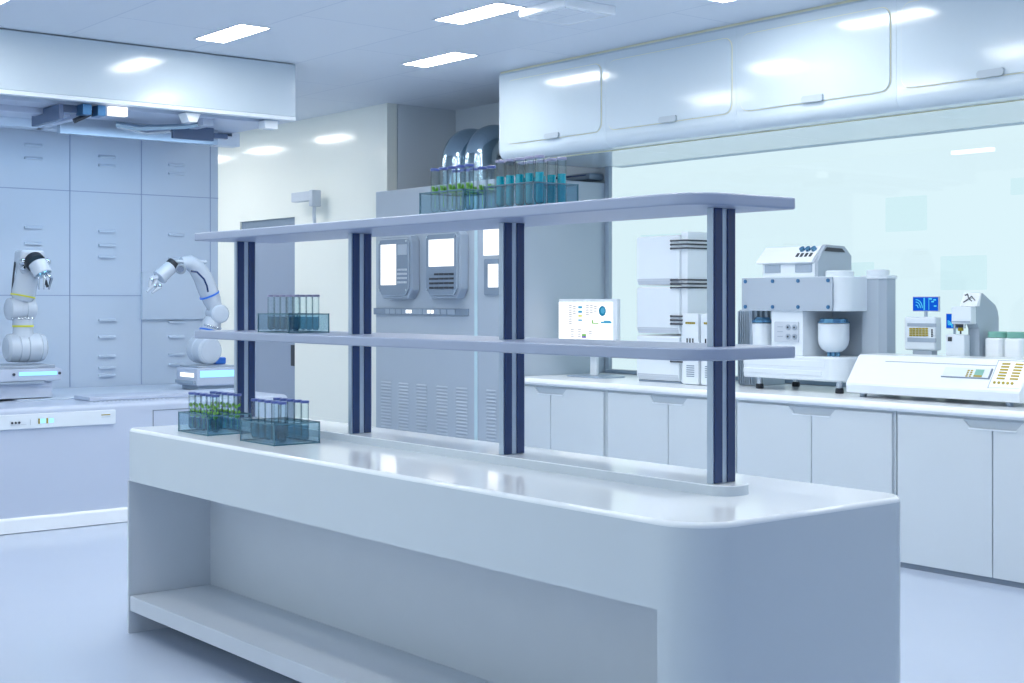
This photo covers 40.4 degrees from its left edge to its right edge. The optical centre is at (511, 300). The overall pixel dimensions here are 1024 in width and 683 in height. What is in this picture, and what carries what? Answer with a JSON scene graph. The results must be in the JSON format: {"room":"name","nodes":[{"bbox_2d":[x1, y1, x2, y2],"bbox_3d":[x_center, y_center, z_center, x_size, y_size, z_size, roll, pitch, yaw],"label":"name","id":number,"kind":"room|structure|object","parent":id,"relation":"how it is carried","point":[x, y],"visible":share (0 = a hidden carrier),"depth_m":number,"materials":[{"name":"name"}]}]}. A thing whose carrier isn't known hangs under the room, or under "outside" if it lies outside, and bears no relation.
{"room":"science laboratory","nodes":[
{"label":"science laboratory","id":0,"kind":"room"},
{"bbox_2d":[29,258,51,278],"bbox_3d":[-3.215,-0.220,9.472,0.140,0.140,0.149,0,0,-39],"label":"robot gripper","id":1,"kind":"object","parent":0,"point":[39,268],"depth_m":9.44,"materials":[{"name":"paint"}]},
{"bbox_2d":[218,103,396,426],"bbox_3d":[-2.920,-0.122,14.321,0.100,3.160,6.020,0,0,-39],"label":"wall","id":2,"kind":"structure","parent":0,"point":[350,156],"depth_m":12.85,"materials":[{"name":"white paint"}]},
{"bbox_2d":[242,217,294,417],"bbox_3d":[-2.360,0.326,13.629,0.095,2.244,1.094,0,0,-39],"label":"door","id":3,"kind":"structure","parent":2,"relation":"in","point":[275,262],"depth_m":13.54,"materials":[{"name":"grey paint"}]},
{"bbox_2d":[291,190,320,222],"bbox_3d":[-1.860,-0.791,12.788,0.180,0.435,0.387,0,0,-39],"label":"camera","id":4,"kind":"object","parent":2,"relation":"attached to","point":[313,197],"visible":0.73,"depth_m":12.65,"materials":[{"name":"grey plastic"}]},
{"bbox_2d":[0,0,846,132],"bbox_3d":[-2.167,-1.742,7.561,9.100,0.080,17.500,0,0,-39],"label":"ceiling","id":5,"kind":"structure","parent":0,"point":[346,55],"depth_m":8.81,"materials":[{"name":"paint"}]},
{"bbox_2d":[0,0,10,4],"bbox_3d":[-2.988,-1.699,7.863,0.224,0.006,0.634,0,0,-39],"label":"recessed light","id":6,"kind":"object","parent":5,"relation":"in","point":[1,1],"visible":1,"depth_m":7.88,"materials":[{"name":"paint"}]},
{"bbox_2d":[193,23,271,42],"bbox_3d":[-1.780,-1.699,8.835,0.224,0.006,0.634,0,0,-39],"label":"recessed light","id":7,"kind":"object","parent":5,"relation":"in","point":[240,30],"visible":1,"depth_m":8.82,"materials":[{"name":"paint"}]},
{"bbox_2d":[401,51,479,67],"bbox_3d":[-0.510,-1.699,9.792,0.224,0.006,0.634,0,0,-39],"label":"recessed light","id":8,"kind":"object","parent":5,"relation":"in","point":[453,56],"visible":1,"depth_m":9.77,"materials":[{"name":"paint"}]},
{"bbox_2d":[432,2,526,24],"bbox_3d":[-0.196,-1.699,8.222,0.224,0.006,0.634,0,0,-39],"label":"recessed light","id":9,"kind":"object","parent":5,"relation":"in","point":[496,8],"visible":1,"depth_m":8.21,"materials":[{"name":"paint"}]},
{"bbox_2d":[519,0,615,24],"bbox_3d":[0.320,-1.675,8.066,0.390,0.052,0.410,0,0,-39],"label":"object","id":10,"kind":"object","parent":5,"relation":"attached to","point":[565,12],"visible":1,"depth_m":7.98,"materials":[{"name":"paint"}]},
{"bbox_2d":[529,8,605,23],"bbox_3d":[0.320,-1.651,8.066,0.310,0.004,0.330,0,0,-39],"label":"grille","id":11,"kind":"object","parent":10,"relation":"attached to","point":[559,15],"depth_m":8.06,"materials":[{"name":"paint"}]},
{"bbox_2d":[709,0,735,2],"bbox_3d":[1.315,-1.699,7.603,0.224,0.006,0.634,0,0,-39],"label":"recessed light","id":12,"kind":"object","parent":5,"relation":"in","point":[719,1],"visible":1,"depth_m":7.85,"materials":[{"name":"paint"}]},
{"bbox_2d":[397,104,455,189],"bbox_3d":[-0.730,-0.122,12.284,0.740,3.160,0.100,0,0,-39],"label":"wall","id":13,"kind":"structure","parent":0,"point":[423,133],"depth_m":12.17,"materials":[{"name":"grey paint"}]},
{"bbox_2d":[0,522,1023,682],"bbox_3d":[-2.439,1.508,7.021,13.000,0.100,20.000,0,0,-39],"label":"floor","id":14,"kind":"structure","parent":0,"point":[64,591],"depth_m":6.15,"materials":[{"name":"plastic"}]},
{"bbox_2d":[0,29,295,534],"bbox_3d":[-3.503,-0.119,9.517,4.070,3.154,1.777,0,0,-39],"label":"enclosure","id":15,"kind":"object","parent":14,"relation":"on","point":[109,150],"visible":0.84,"depth_m":10.30,"materials":[{"name":"white paint"}]},
{"bbox_2d":[0,363,60,398],"bbox_3d":[-3.448,0.546,9.504,0.583,0.222,0.467,0,0,-39],"label":"pedestal","id":16,"kind":"object","parent":15,"relation":"on","point":[17,380],"visible":1,"depth_m":9.39,"materials":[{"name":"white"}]},
{"bbox_2d":[2,250,52,362],"bbox_3d":[-3.308,0.035,9.533,0.282,0.778,0.362,0,0,-39],"label":"robot","id":17,"kind":"object","parent":16,"relation":"on","point":[23,345],"visible":1,"depth_m":9.51,"materials":[{"name":"paint"}]},
{"bbox_2d":[0,29,295,147],"bbox_3d":[-3.587,-1.427,9.453,3.859,0.539,1.772,0,0,-39],"label":"hood","id":18,"kind":"object","parent":15,"relation":"attached to","point":[56,91],"depth_m":9.45,"materials":[{"name":"white metal"}]},
{"bbox_2d":[74,388,233,401],"bbox_3d":[-2.428,0.657,9.776,1.230,0.030,0.280,0,0,-39],"label":"tray","id":19,"kind":"object","parent":15,"relation":"on","point":[181,393],"depth_m":9.56,"materials":[{"name":"white plastic"}]},
{"bbox_2d":[175,357,233,389],"bbox_3d":[-2.283,0.544,10.423,0.380,0.234,0.354,0,0,-39],"label":"pedestal","id":20,"kind":"object","parent":15,"relation":"on","point":[217,375],"visible":0.77,"depth_m":10.30,"materials":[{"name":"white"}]},
{"bbox_2d":[146,255,228,363],"bbox_3d":[-2.424,0.067,10.343,0.657,0.813,0.212,0,0,-39],"label":"robot","id":21,"kind":"object","parent":20,"relation":"on","point":[202,351],"visible":0.95,"depth_m":10.37,"materials":[{"name":"paint"}]},
{"bbox_2d":[374,177,604,442],"bbox_3d":[-0.249,0.269,11.255,1.031,2.378,1.888,0,0,-39],"label":"tall cabinet","id":22,"kind":"object","parent":14,"relation":"on","point":[444,283],"visible":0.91,"depth_m":10.78,"materials":[{"name":"metal"}]},
{"bbox_2d":[406,310,433,313],"bbox_3d":[-0.744,0.086,11.180,0.004,0.028,0.386,0,0,-39],"label":"lamp","id":23,"kind":"object","parent":22,"relation":"attached to","point":[407,311],"depth_m":11.18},
{"bbox_2d":[442,128,514,184],"bbox_3d":[-0.287,-1.183,11.575,0.696,0.523,0.294,0,0,-39],"label":"duct elbow","id":24,"kind":"object","parent":22,"relation":"on","point":[453,154],"visible":0.38,"depth_m":11.34,"materials":[{"name":"metal"}]},
{"bbox_2d":[464,125,501,181],"bbox_3d":[-0.093,-1.183,11.334,0.696,0.523,0.294,0,0,-39],"label":"duct elbow","id":25,"kind":"object","parent":22,"relation":"on","point":[482,148],"visible":0.56,"depth_m":11.11,"materials":[{"name":"metal"}]},
{"bbox_2d":[128,416,899,682],"bbox_3d":[-0.272,0.993,5.053,0.890,0.930,3.445,0,0,-39],"label":"bench","id":26,"kind":"object","parent":14,"relation":"on","point":[383,555],"visible":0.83,"depth_m":4.48,"materials":[{"name":"laminate"}]},
{"bbox_2d":[178,410,251,435],"bbox_3d":[-1.262,0.515,5.902,0.204,0.085,0.274,0,0,-39],"label":"tube rack","id":27,"kind":"object","parent":26,"relation":"on","point":[245,413],"visible":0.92,"depth_m":5.86,"materials":[{"name":"glass"}]},
{"bbox_2d":[188,392,196,425],"bbox_3d":[-1.369,0.469,5.955,0.035,0.158,0.035,0,0,-39],"label":"test tube","id":28,"kind":"object","parent":27,"relation":"in","point":[189,393],"visible":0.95,"depth_m":5.95,"materials":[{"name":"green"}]},
{"bbox_2d":[194,392,200,429],"bbox_3d":[-1.335,0.469,5.912,0.035,0.158,0.035,0,0,-39],"label":"test tube","id":29,"kind":"object","parent":27,"relation":"in","point":[197,393],"visible":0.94,"depth_m":5.91,"materials":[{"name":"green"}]},
{"bbox_2d":[200,393,207,430],"bbox_3d":[-1.301,0.469,5.870,0.035,0.158,0.035,0,0,-39],"label":"test tube","id":30,"kind":"object","parent":27,"relation":"in","point":[201,394],"visible":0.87,"depth_m":5.87,"materials":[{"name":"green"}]},
{"bbox_2d":[205,394,213,431],"bbox_3d":[-1.268,0.469,5.828,0.035,0.158,0.035,0,0,-39],"label":"test tube","id":31,"kind":"object","parent":27,"relation":"in","point":[206,395],"visible":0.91,"depth_m":5.83,"materials":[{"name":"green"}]},
{"bbox_2d":[210,391,217,426],"bbox_3d":[-1.291,0.469,6.017,0.035,0.158,0.035,0,0,-39],"label":"test tube","id":32,"kind":"object","parent":27,"relation":"in","point":[211,392],"visible":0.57,"depth_m":6.01,"materials":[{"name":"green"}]},
{"bbox_2d":[211,394,219,432],"bbox_3d":[-1.234,0.469,5.786,0.035,0.158,0.035,0,0,-39],"label":"test tube","id":33,"kind":"object","parent":27,"relation":"in","point":[214,395],"visible":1,"depth_m":5.79,"materials":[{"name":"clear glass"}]},
{"bbox_2d":[215,392,222,414],"bbox_3d":[-1.257,0.469,5.975,0.035,0.158,0.035,0,0,-39],"label":"test tube","id":34,"kind":"object","parent":27,"relation":"in","point":[221,409],"visible":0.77,"depth_m":5.97,"materials":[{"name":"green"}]},
{"bbox_2d":[221,392,228,426],"bbox_3d":[-1.224,0.469,5.933,0.035,0.158,0.035,0,0,-39],"label":"test tube","id":35,"kind":"object","parent":27,"relation":"in","point":[222,393],"visible":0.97,"depth_m":5.93,"materials":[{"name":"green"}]},
{"bbox_2d":[227,393,234,429],"bbox_3d":[-1.190,0.469,5.891,0.035,0.158,0.035,0,0,-39],"label":"test tube","id":36,"kind":"object","parent":27,"relation":"in","point":[228,394],"visible":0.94,"depth_m":5.88,"materials":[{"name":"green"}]},
{"bbox_2d":[233,393,240,430],"bbox_3d":[-1.156,0.469,5.849,0.035,0.158,0.035,0,0,-39],"label":"test tube","id":37,"kind":"object","parent":27,"relation":"in","point":[236,394],"visible":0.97,"depth_m":5.84,"materials":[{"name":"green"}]},
{"bbox_2d":[240,417,319,445],"bbox_3d":[-0.919,0.515,5.498,0.204,0.085,0.274,0,0,-39],"label":"tube rack","id":38,"kind":"object","parent":26,"relation":"on","point":[303,421],"visible":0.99,"depth_m":5.48,"materials":[{"name":"plastic"}]},
{"bbox_2d":[264,400,272,436],"bbox_3d":[-0.958,0.469,5.467,0.035,0.158,0.035,0,0,-39],"label":"test tube","id":39,"kind":"object","parent":38,"relation":"in","point":[265,401],"visible":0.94,"depth_m":5.46,"materials":[{"name":"blue"}]},
{"bbox_2d":[273,397,280,436],"bbox_3d":[-0.947,0.469,5.614,0.035,0.158,0.035,0,0,-39],"label":"test tube","id":40,"kind":"object","parent":38,"relation":"in","point":[274,398],"visible":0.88,"depth_m":5.61,"materials":[{"name":"blue"}]},
{"bbox_2d":[278,401,286,440],"bbox_3d":[-0.890,0.469,5.383,0.035,0.158,0.035,0,0,-39],"label":"test tube","id":41,"kind":"object","parent":38,"relation":"in","point":[280,402],"visible":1,"depth_m":5.37,"materials":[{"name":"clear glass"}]},
{"bbox_2d":[130,585,492,682],"bbox_3d":[-0.500,1.324,4.939,0.388,0.067,3.265,0,0,-39],"label":"shelf","id":42,"kind":"object","parent":26,"relation":"attached to","point":[300,645],"depth_m":5.33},
{"bbox_2d":[195,192,794,483],"bbox_3d":[-0.300,0.112,5.160,0.416,0.831,3.107,0,0,-39],"label":"shelving unit","id":43,"kind":"object","parent":26,"relation":"on","point":[720,351],"visible":1,"depth_m":4.76,"materials":[{"name":"metal"}]},
{"bbox_2d":[258,313,328,332],"bbox_3d":[-0.916,0.092,5.822,0.194,0.080,0.260,0,0,-39],"label":"tube rack","id":44,"kind":"object","parent":43,"relation":"on","point":[288,314],"visible":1,"depth_m":5.78,"materials":[{"name":"plastic"}]},
{"bbox_2d":[299,295,306,327],"bbox_3d":[-0.879,0.048,5.851,0.033,0.150,0.033,0,0,-39],"label":"test tube","id":45,"kind":"object","parent":44,"relation":"in","point":[300,295],"visible":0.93,"depth_m":5.85,"materials":[{"name":"blue"}]},
{"bbox_2d":[419,188,506,213],"bbox_3d":[-0.173,-0.344,4.898,0.194,0.080,0.260,0,0,-39],"label":"tube rack","id":46,"kind":"object","parent":43,"relation":"on","point":[462,189],"visible":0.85,"depth_m":4.88,"materials":[{"name":"plastic"}]},
{"bbox_2d":[430,168,439,211],"bbox_3d":[-0.274,-0.392,4.948,0.033,0.159,0.033,0,0,-39],"label":"test tube","id":47,"kind":"object","parent":46,"relation":"in","point":[433,188],"visible":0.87,"depth_m":4.94,"materials":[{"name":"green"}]},
{"bbox_2d":[439,167,447,209],"bbox_3d":[-0.242,-0.392,4.908,0.033,0.159,0.033,0,0,-39],"label":"test tube","id":48,"kind":"object","parent":46,"relation":"in","point":[442,188],"visible":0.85,"depth_m":4.90,"materials":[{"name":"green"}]},
{"bbox_2d":[447,166,455,211],"bbox_3d":[-0.210,-0.392,4.868,0.033,0.159,0.033,0,0,-39],"label":"test tube","id":49,"kind":"object","parent":46,"relation":"in","point":[451,187],"visible":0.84,"depth_m":4.86,"materials":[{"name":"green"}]},
{"bbox_2d":[452,170,460,210],"bbox_3d":[-0.200,-0.392,5.007,0.033,0.159,0.033,0,0,-39],"label":"test tube","id":50,"kind":"object","parent":46,"relation":"in","point":[453,171],"visible":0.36,"depth_m":5.00,"materials":[{"name":"blue"}]},
{"bbox_2d":[456,165,465,209],"bbox_3d":[-0.178,-0.392,4.828,0.033,0.159,0.033,0,0,-39],"label":"test tube","id":51,"kind":"object","parent":46,"relation":"in","point":[459,185],"visible":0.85,"depth_m":4.82,"materials":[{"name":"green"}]},
{"bbox_2d":[460,169,468,194],"bbox_3d":[-0.168,-0.392,4.967,0.033,0.159,0.033,0,0,-39],"label":"test tube","id":52,"kind":"object","parent":46,"relation":"in","point":[461,170],"visible":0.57,"depth_m":4.96,"materials":[{"name":"blue"}]},
{"bbox_2d":[465,164,473,206],"bbox_3d":[-0.146,-0.392,4.788,0.033,0.159,0.033,0,0,-39],"label":"test tube","id":53,"kind":"object","parent":46,"relation":"in","point":[469,185],"visible":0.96,"depth_m":4.78,"materials":[{"name":"clear glass"}]},
{"bbox_2d":[469,168,477,209],"bbox_3d":[-0.136,-0.392,4.927,0.033,0.159,0.033,0,0,-39],"label":"test tube","id":54,"kind":"object","parent":46,"relation":"in","point":[470,169],"visible":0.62,"depth_m":4.92,"materials":[{"name":"blue"}]},
{"bbox_2d":[478,167,486,206],"bbox_3d":[-0.104,-0.392,4.887,0.033,0.159,0.033,0,0,-39],"label":"test tube","id":55,"kind":"object","parent":46,"relation":"in","point":[479,168],"visible":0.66,"depth_m":4.88,"materials":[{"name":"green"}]},
{"bbox_2d":[487,165,495,207],"bbox_3d":[-0.072,-0.392,4.848,0.033,0.159,0.033,0,0,-39],"label":"test tube","id":56,"kind":"object","parent":46,"relation":"in","point":[489,166],"visible":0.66,"depth_m":4.85,"materials":[{"name":"blue"}]},
{"bbox_2d":[484,181,578,208],"bbox_3d":[0.062,-0.344,4.605,0.194,0.080,0.260,0,0,-39],"label":"tube rack","id":57,"kind":"object","parent":43,"relation":"on","point":[530,182],"visible":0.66,"depth_m":4.56,"materials":[{"name":"plastic"}]},
{"bbox_2d":[495,160,504,206],"bbox_3d":[-0.039,-0.392,4.655,0.033,0.159,0.033,0,0,-39],"label":"test tube","id":58,"kind":"object","parent":57,"relation":"in","point":[499,179],"visible":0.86,"depth_m":4.64,"materials":[{"name":"blue"}]},
{"bbox_2d":[505,159,514,205],"bbox_3d":[-0.007,-0.392,4.615,0.033,0.159,0.033,0,0,-39],"label":"test tube","id":59,"kind":"object","parent":57,"relation":"in","point":[509,190],"visible":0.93,"depth_m":4.61,"materials":[{"name":"blue"}]},
{"bbox_2d":[515,157,524,205],"bbox_3d":[0.025,-0.392,4.576,0.033,0.159,0.033,0,0,-39],"label":"test tube","id":60,"kind":"object","parent":57,"relation":"in","point":[519,189],"visible":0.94,"depth_m":4.56,"materials":[{"name":"blue"}]},
{"bbox_2d":[517,162,526,205],"bbox_3d":[0.035,-0.392,4.715,0.033,0.159,0.033,0,0,-39],"label":"test tube","id":61,"kind":"object","parent":57,"relation":"in","point":[518,163],"visible":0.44,"depth_m":4.70,"materials":[{"name":"blue"}]},
{"bbox_2d":[524,156,534,203],"bbox_3d":[0.057,-0.392,4.536,0.033,0.159,0.033,0,0,-39],"label":"test tube","id":62,"kind":"object","parent":57,"relation":"in","point":[529,177],"visible":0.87,"depth_m":4.52,"materials":[{"name":"blue"}]},
{"bbox_2d":[527,160,536,204],"bbox_3d":[0.067,-0.392,4.675,0.033,0.159,0.033,0,0,-39],"label":"test tube","id":63,"kind":"object","parent":57,"relation":"in","point":[529,161],"visible":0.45,"depth_m":4.67,"materials":[{"name":"blue"}]},
{"bbox_2d":[535,155,544,202],"bbox_3d":[0.089,-0.392,4.496,0.033,0.159,0.033,0,0,-39],"label":"test tube","id":64,"kind":"object","parent":57,"relation":"in","point":[539,176],"visible":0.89,"depth_m":4.48,"materials":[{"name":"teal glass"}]},
{"bbox_2d":[537,159,546,203],"bbox_3d":[0.099,-0.392,4.635,0.033,0.159,0.033,0,0,-39],"label":"test tube","id":65,"kind":"object","parent":57,"relation":"in","point":[538,160],"visible":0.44,"depth_m":4.62,"materials":[{"name":"blue"}]},
{"bbox_2d":[547,158,556,202],"bbox_3d":[0.131,-0.392,4.595,0.033,0.159,0.033,0,0,-39],"label":"test tube","id":66,"kind":"object","parent":57,"relation":"in","point":[551,189],"visible":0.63,"depth_m":4.58,"materials":[{"name":"blue"}]},
{"bbox_2d":[557,157,566,202],"bbox_3d":[0.163,-0.392,4.555,0.033,0.159,0.033,0,0,-39],"label":"test tube","id":67,"kind":"object","parent":57,"relation":"in","point":[561,177],"visible":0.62,"depth_m":4.54,"materials":[{"name":"blue"}]},
{"bbox_2d":[525,384,607,456],"bbox_3d":[0.687,1.032,10.142,0.956,0.852,0.997,0,0,-39],"label":"base cabinet","id":68,"kind":"object","parent":14,"relation":"on","point":[567,419],"visible":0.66,"depth_m":9.78,"materials":[{"name":"grey laminate"}]},
{"bbox_2d":[607,390,736,472],"bbox_3d":[1.369,1.032,9.295,0.956,0.852,1.162,0,0,-39],"label":"base cabinet","id":69,"kind":"object","parent":14,"relation":"on","point":[667,429],"visible":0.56,"depth_m":9.06,"materials":[{"name":"grey laminate"}]},
{"bbox_2d":[737,400,896,494],"bbox_3d":[2.102,1.032,8.383,0.956,0.852,1.162,0,0,-39],"label":"base cabinet","id":70,"kind":"object","parent":14,"relation":"on","point":[855,448],"visible":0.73,"depth_m":8.04,"materials":[{"name":"grey laminate"}]},
{"bbox_2d":[897,411,1023,582],"bbox_3d":[2.835,1.032,7.471,0.956,0.852,1.162,0,0,-39],"label":"base cabinet","id":71,"kind":"object","parent":14,"relation":"on","point":[960,479],"visible":0.9,"depth_m":7.30,"materials":[{"name":"grey laminate"}]},
{"bbox_2d":[900,562,1023,588],"bbox_3d":[1.799,1.444,8.030,0.006,0.030,5.680,0,0,-39],"label":"trim","id":72,"kind":"structure","parent":14,"relation":"on","point":[902,564],"depth_m":7.31,"materials":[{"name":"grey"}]},
{"bbox_3d":[3.569,1.032,6.560,0.956,0.852,1.162,0,0,-39],"label":"base cabinet","id":73,"kind":"object","parent":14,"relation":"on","visible":0},
{"bbox_2d":[525,373,1023,420],"bbox_3d":[2.179,0.581,8.281,0.975,0.046,5.775,0,0,-39],"label":"countertop","id":74,"kind":"structure","parent":73,"relation":"on","point":[820,395],"depth_m":8.22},
{"bbox_2d":[559,299,624,378],"bbox_3d":[0.596,0.271,10.205,0.240,0.572,0.641,0,0,-39],"label":"monitor","id":75,"kind":"object","parent":74,"relation":"on","point":[595,319],"visible":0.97,"depth_m":10.15,"materials":[{"name":"white paint"}]},
{"bbox_2d":[637,231,706,383],"bbox_3d":[1.192,0.045,9.630,0.470,1.025,0.486,0,0,-39],"label":"stack","id":76,"kind":"object","parent":74,"relation":"on","point":[668,260],"visible":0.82,"depth_m":9.45,"materials":[{"name":"white paint"}]},
{"bbox_2d":[683,313,706,384],"bbox_3d":[1.251,0.320,9.276,0.183,0.475,0.145,0,0,-39],"label":"module","id":77,"kind":"object","parent":74,"relation":"on","point":[691,321],"visible":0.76,"depth_m":9.21,"materials":[{"name":"white paint"}]},
{"bbox_2d":[686,365,693,376],"bbox_3d":[1.183,0.465,9.219,0.004,0.076,0.070,0,0,-39],"label":"vent","id":78,"kind":"object","parent":77,"relation":"attached to","point":[689,368],"depth_m":9.22,"materials":[{"name":"white plastic"}]},
{"bbox_2d":[701,314,706,385],"bbox_3d":[1.356,0.320,9.146,0.183,0.475,0.145,0,0,-39],"label":"module","id":79,"kind":"object","parent":74,"relation":"on","point":[703,316],"visible":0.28,"depth_m":9.13,"materials":[{"name":"white paint"}]},
{"bbox_2d":[738,310,784,385],"bbox_3d":[1.656,0.307,9.250,0.325,0.500,0.140,0,0,-39],"label":"lab machine","id":80,"kind":"object","parent":74,"relation":"on","point":[743,316],"visible":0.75,"depth_m":9.16,"materials":[{"name":"paint"}]},
{"bbox_2d":[742,244,896,393],"bbox_3d":[1.942,0.105,8.663,0.516,0.906,0.903,0,0,-39],"label":"machine","id":81,"kind":"object","parent":74,"relation":"on","point":[831,316],"visible":0.91,"depth_m":8.52,"materials":[{"name":"white paint"}]},
{"bbox_2d":[750,311,771,344],"bbox_3d":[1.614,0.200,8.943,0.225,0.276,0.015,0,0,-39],"label":"canister","id":82,"kind":"object","parent":81,"relation":"attached to","point":[752,328],"depth_m":8.88,"materials":[{"name":"white plastic"}]},
{"bbox_2d":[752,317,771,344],"bbox_3d":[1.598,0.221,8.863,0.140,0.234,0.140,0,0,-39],"label":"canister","id":83,"kind":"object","parent":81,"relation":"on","point":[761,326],"depth_m":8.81,"materials":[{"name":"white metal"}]},
{"bbox_2d":[795,253,812,256],"bbox_3d":[1.810,-0.285,8.608,0.026,0.027,0.123,0,0,-39],"label":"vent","id":84,"kind":"object","parent":81,"relation":"attached to","point":[796,254],"depth_m":8.61,"materials":[{"name":"grey plastic"}]},
{"bbox_2d":[905,296,940,354],"bbox_3d":[2.443,0.265,8.262,0.076,0.584,0.222,0,0,-39],"label":"terminal","id":85,"kind":"object","parent":74,"relation":"on","point":[922,334],"visible":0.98,"depth_m":8.23,"materials":[{"name":"white paint"}]},
{"bbox_2d":[846,353,1023,406],"bbox_3d":[2.444,0.435,7.779,0.401,0.245,1.110,0,0,-39],"label":"control console","id":86,"kind":"object","parent":74,"relation":"on","point":[996,379],"visible":1,"depth_m":7.66,"materials":[{"name":"white paint"}]},
{"bbox_2d":[941,367,992,378],"bbox_3d":[2.465,0.390,7.536,0.045,0.057,0.295,0,0,-39],"label":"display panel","id":87,"kind":"object","parent":86,"relation":"on","point":[946,372],"depth_m":7.53,"materials":[{"name":"white plastic"}]},
{"bbox_2d":[946,293,998,356],"bbox_3d":[2.684,0.255,8.065,0.307,0.605,0.205,0,0,-39],"label":"instrument","id":88,"kind":"object","parent":74,"relation":"on","point":[980,314],"visible":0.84,"depth_m":7.99,"materials":[{"name":"white paint"}]},
{"bbox_2d":[946,313,957,333],"bbox_3d":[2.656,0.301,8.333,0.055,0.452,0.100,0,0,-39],"label":"display","id":89,"kind":"object","parent":88,"relation":"attached to","point":[949,325],"visible":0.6,"depth_m":8.34,"materials":[{"name":"blue"}]},
{"bbox_2d":[985,331,1006,356],"bbox_3d":[2.780,0.365,7.953,0.112,0.382,0.112,0,0,-39],"label":"lidded jar","id":90,"kind":"object","parent":74,"relation":"on","point":[995,344],"visible":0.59,"depth_m":7.91,"materials":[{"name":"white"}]},
{"bbox_2d":[1005,332,1023,357],"bbox_3d":[2.856,0.365,7.858,0.112,0.382,0.112,0,0,-39],"label":"lidded jar","id":91,"kind":"object","parent":74,"relation":"on","point":[1014,342],"visible":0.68,"depth_m":7.81,"materials":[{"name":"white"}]},
{"bbox_2d":[456,102,1023,182],"bbox_3d":[2.514,-0.122,8.746,0.120,3.160,9.480,0,0,-39],"label":"wall","id":92,"kind":"structure","parent":0,"point":[477,117],"depth_m":11.37,"materials":[{"name":"grey paint"}]},
{"bbox_2d":[556,173,602,181],"bbox_3d":[0.508,-0.970,11.008,0.166,0.055,0.480,0,0,-39],"label":"wall rail","id":93,"kind":"object","parent":92,"relation":"attached to","point":[587,177],"visible":0.56,"depth_m":10.86,"materials":[{"name":"grey metal"}]},
{"bbox_2d":[499,50,702,168],"bbox_3d":[0.639,-1.369,10.178,1.002,0.666,1.158,0,0,-39],"label":"upper cabinet","id":94,"kind":"object","parent":92,"relation":"attached to","point":[554,109],"visible":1,"depth_m":9.89,"materials":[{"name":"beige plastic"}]},
{"bbox_2d":[605,23,833,156],"bbox_3d":[1.374,-1.369,9.264,1.002,0.666,1.183,0,0,-39],"label":"upper cabinet","id":95,"kind":"object","parent":92,"relation":"attached to","point":[675,94],"visible":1,"depth_m":8.99,"materials":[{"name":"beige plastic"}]},
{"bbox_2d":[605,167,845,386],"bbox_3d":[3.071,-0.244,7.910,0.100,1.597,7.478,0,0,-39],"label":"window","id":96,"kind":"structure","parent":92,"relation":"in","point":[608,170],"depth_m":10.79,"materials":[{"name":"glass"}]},
{"bbox_2d":[737,0,995,141],"bbox_3d":[2.109,-1.369,8.350,1.002,0.666,1.158,0,0,-39],"label":"upper cabinet","id":97,"kind":"object","parent":92,"relation":"attached to","point":[825,72],"visible":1,"depth_m":8.06,"materials":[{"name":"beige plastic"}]},
{"bbox_2d":[896,0,1023,124],"bbox_3d":[2.838,-1.369,7.444,1.002,0.666,1.163,0,0,-39],"label":"upper cabinet","id":98,"kind":"object","parent":92,"relation":"attached to","point":[956,59],"visible":1,"depth_m":7.33,"materials":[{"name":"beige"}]},
{"label":"outside","id":99,"kind":"structure","parent":0,"visible":0},
{"bbox_2d":[951,147,994,154],"bbox_3d":[3.832,-1.247,11.559,0.060,0.030,0.376,0,0,-39],"label":"strip light","id":100,"kind":"object","parent":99,"point":[988,149],"visible":1,"depth_m":11.53,"materials":[{"name":"white"}]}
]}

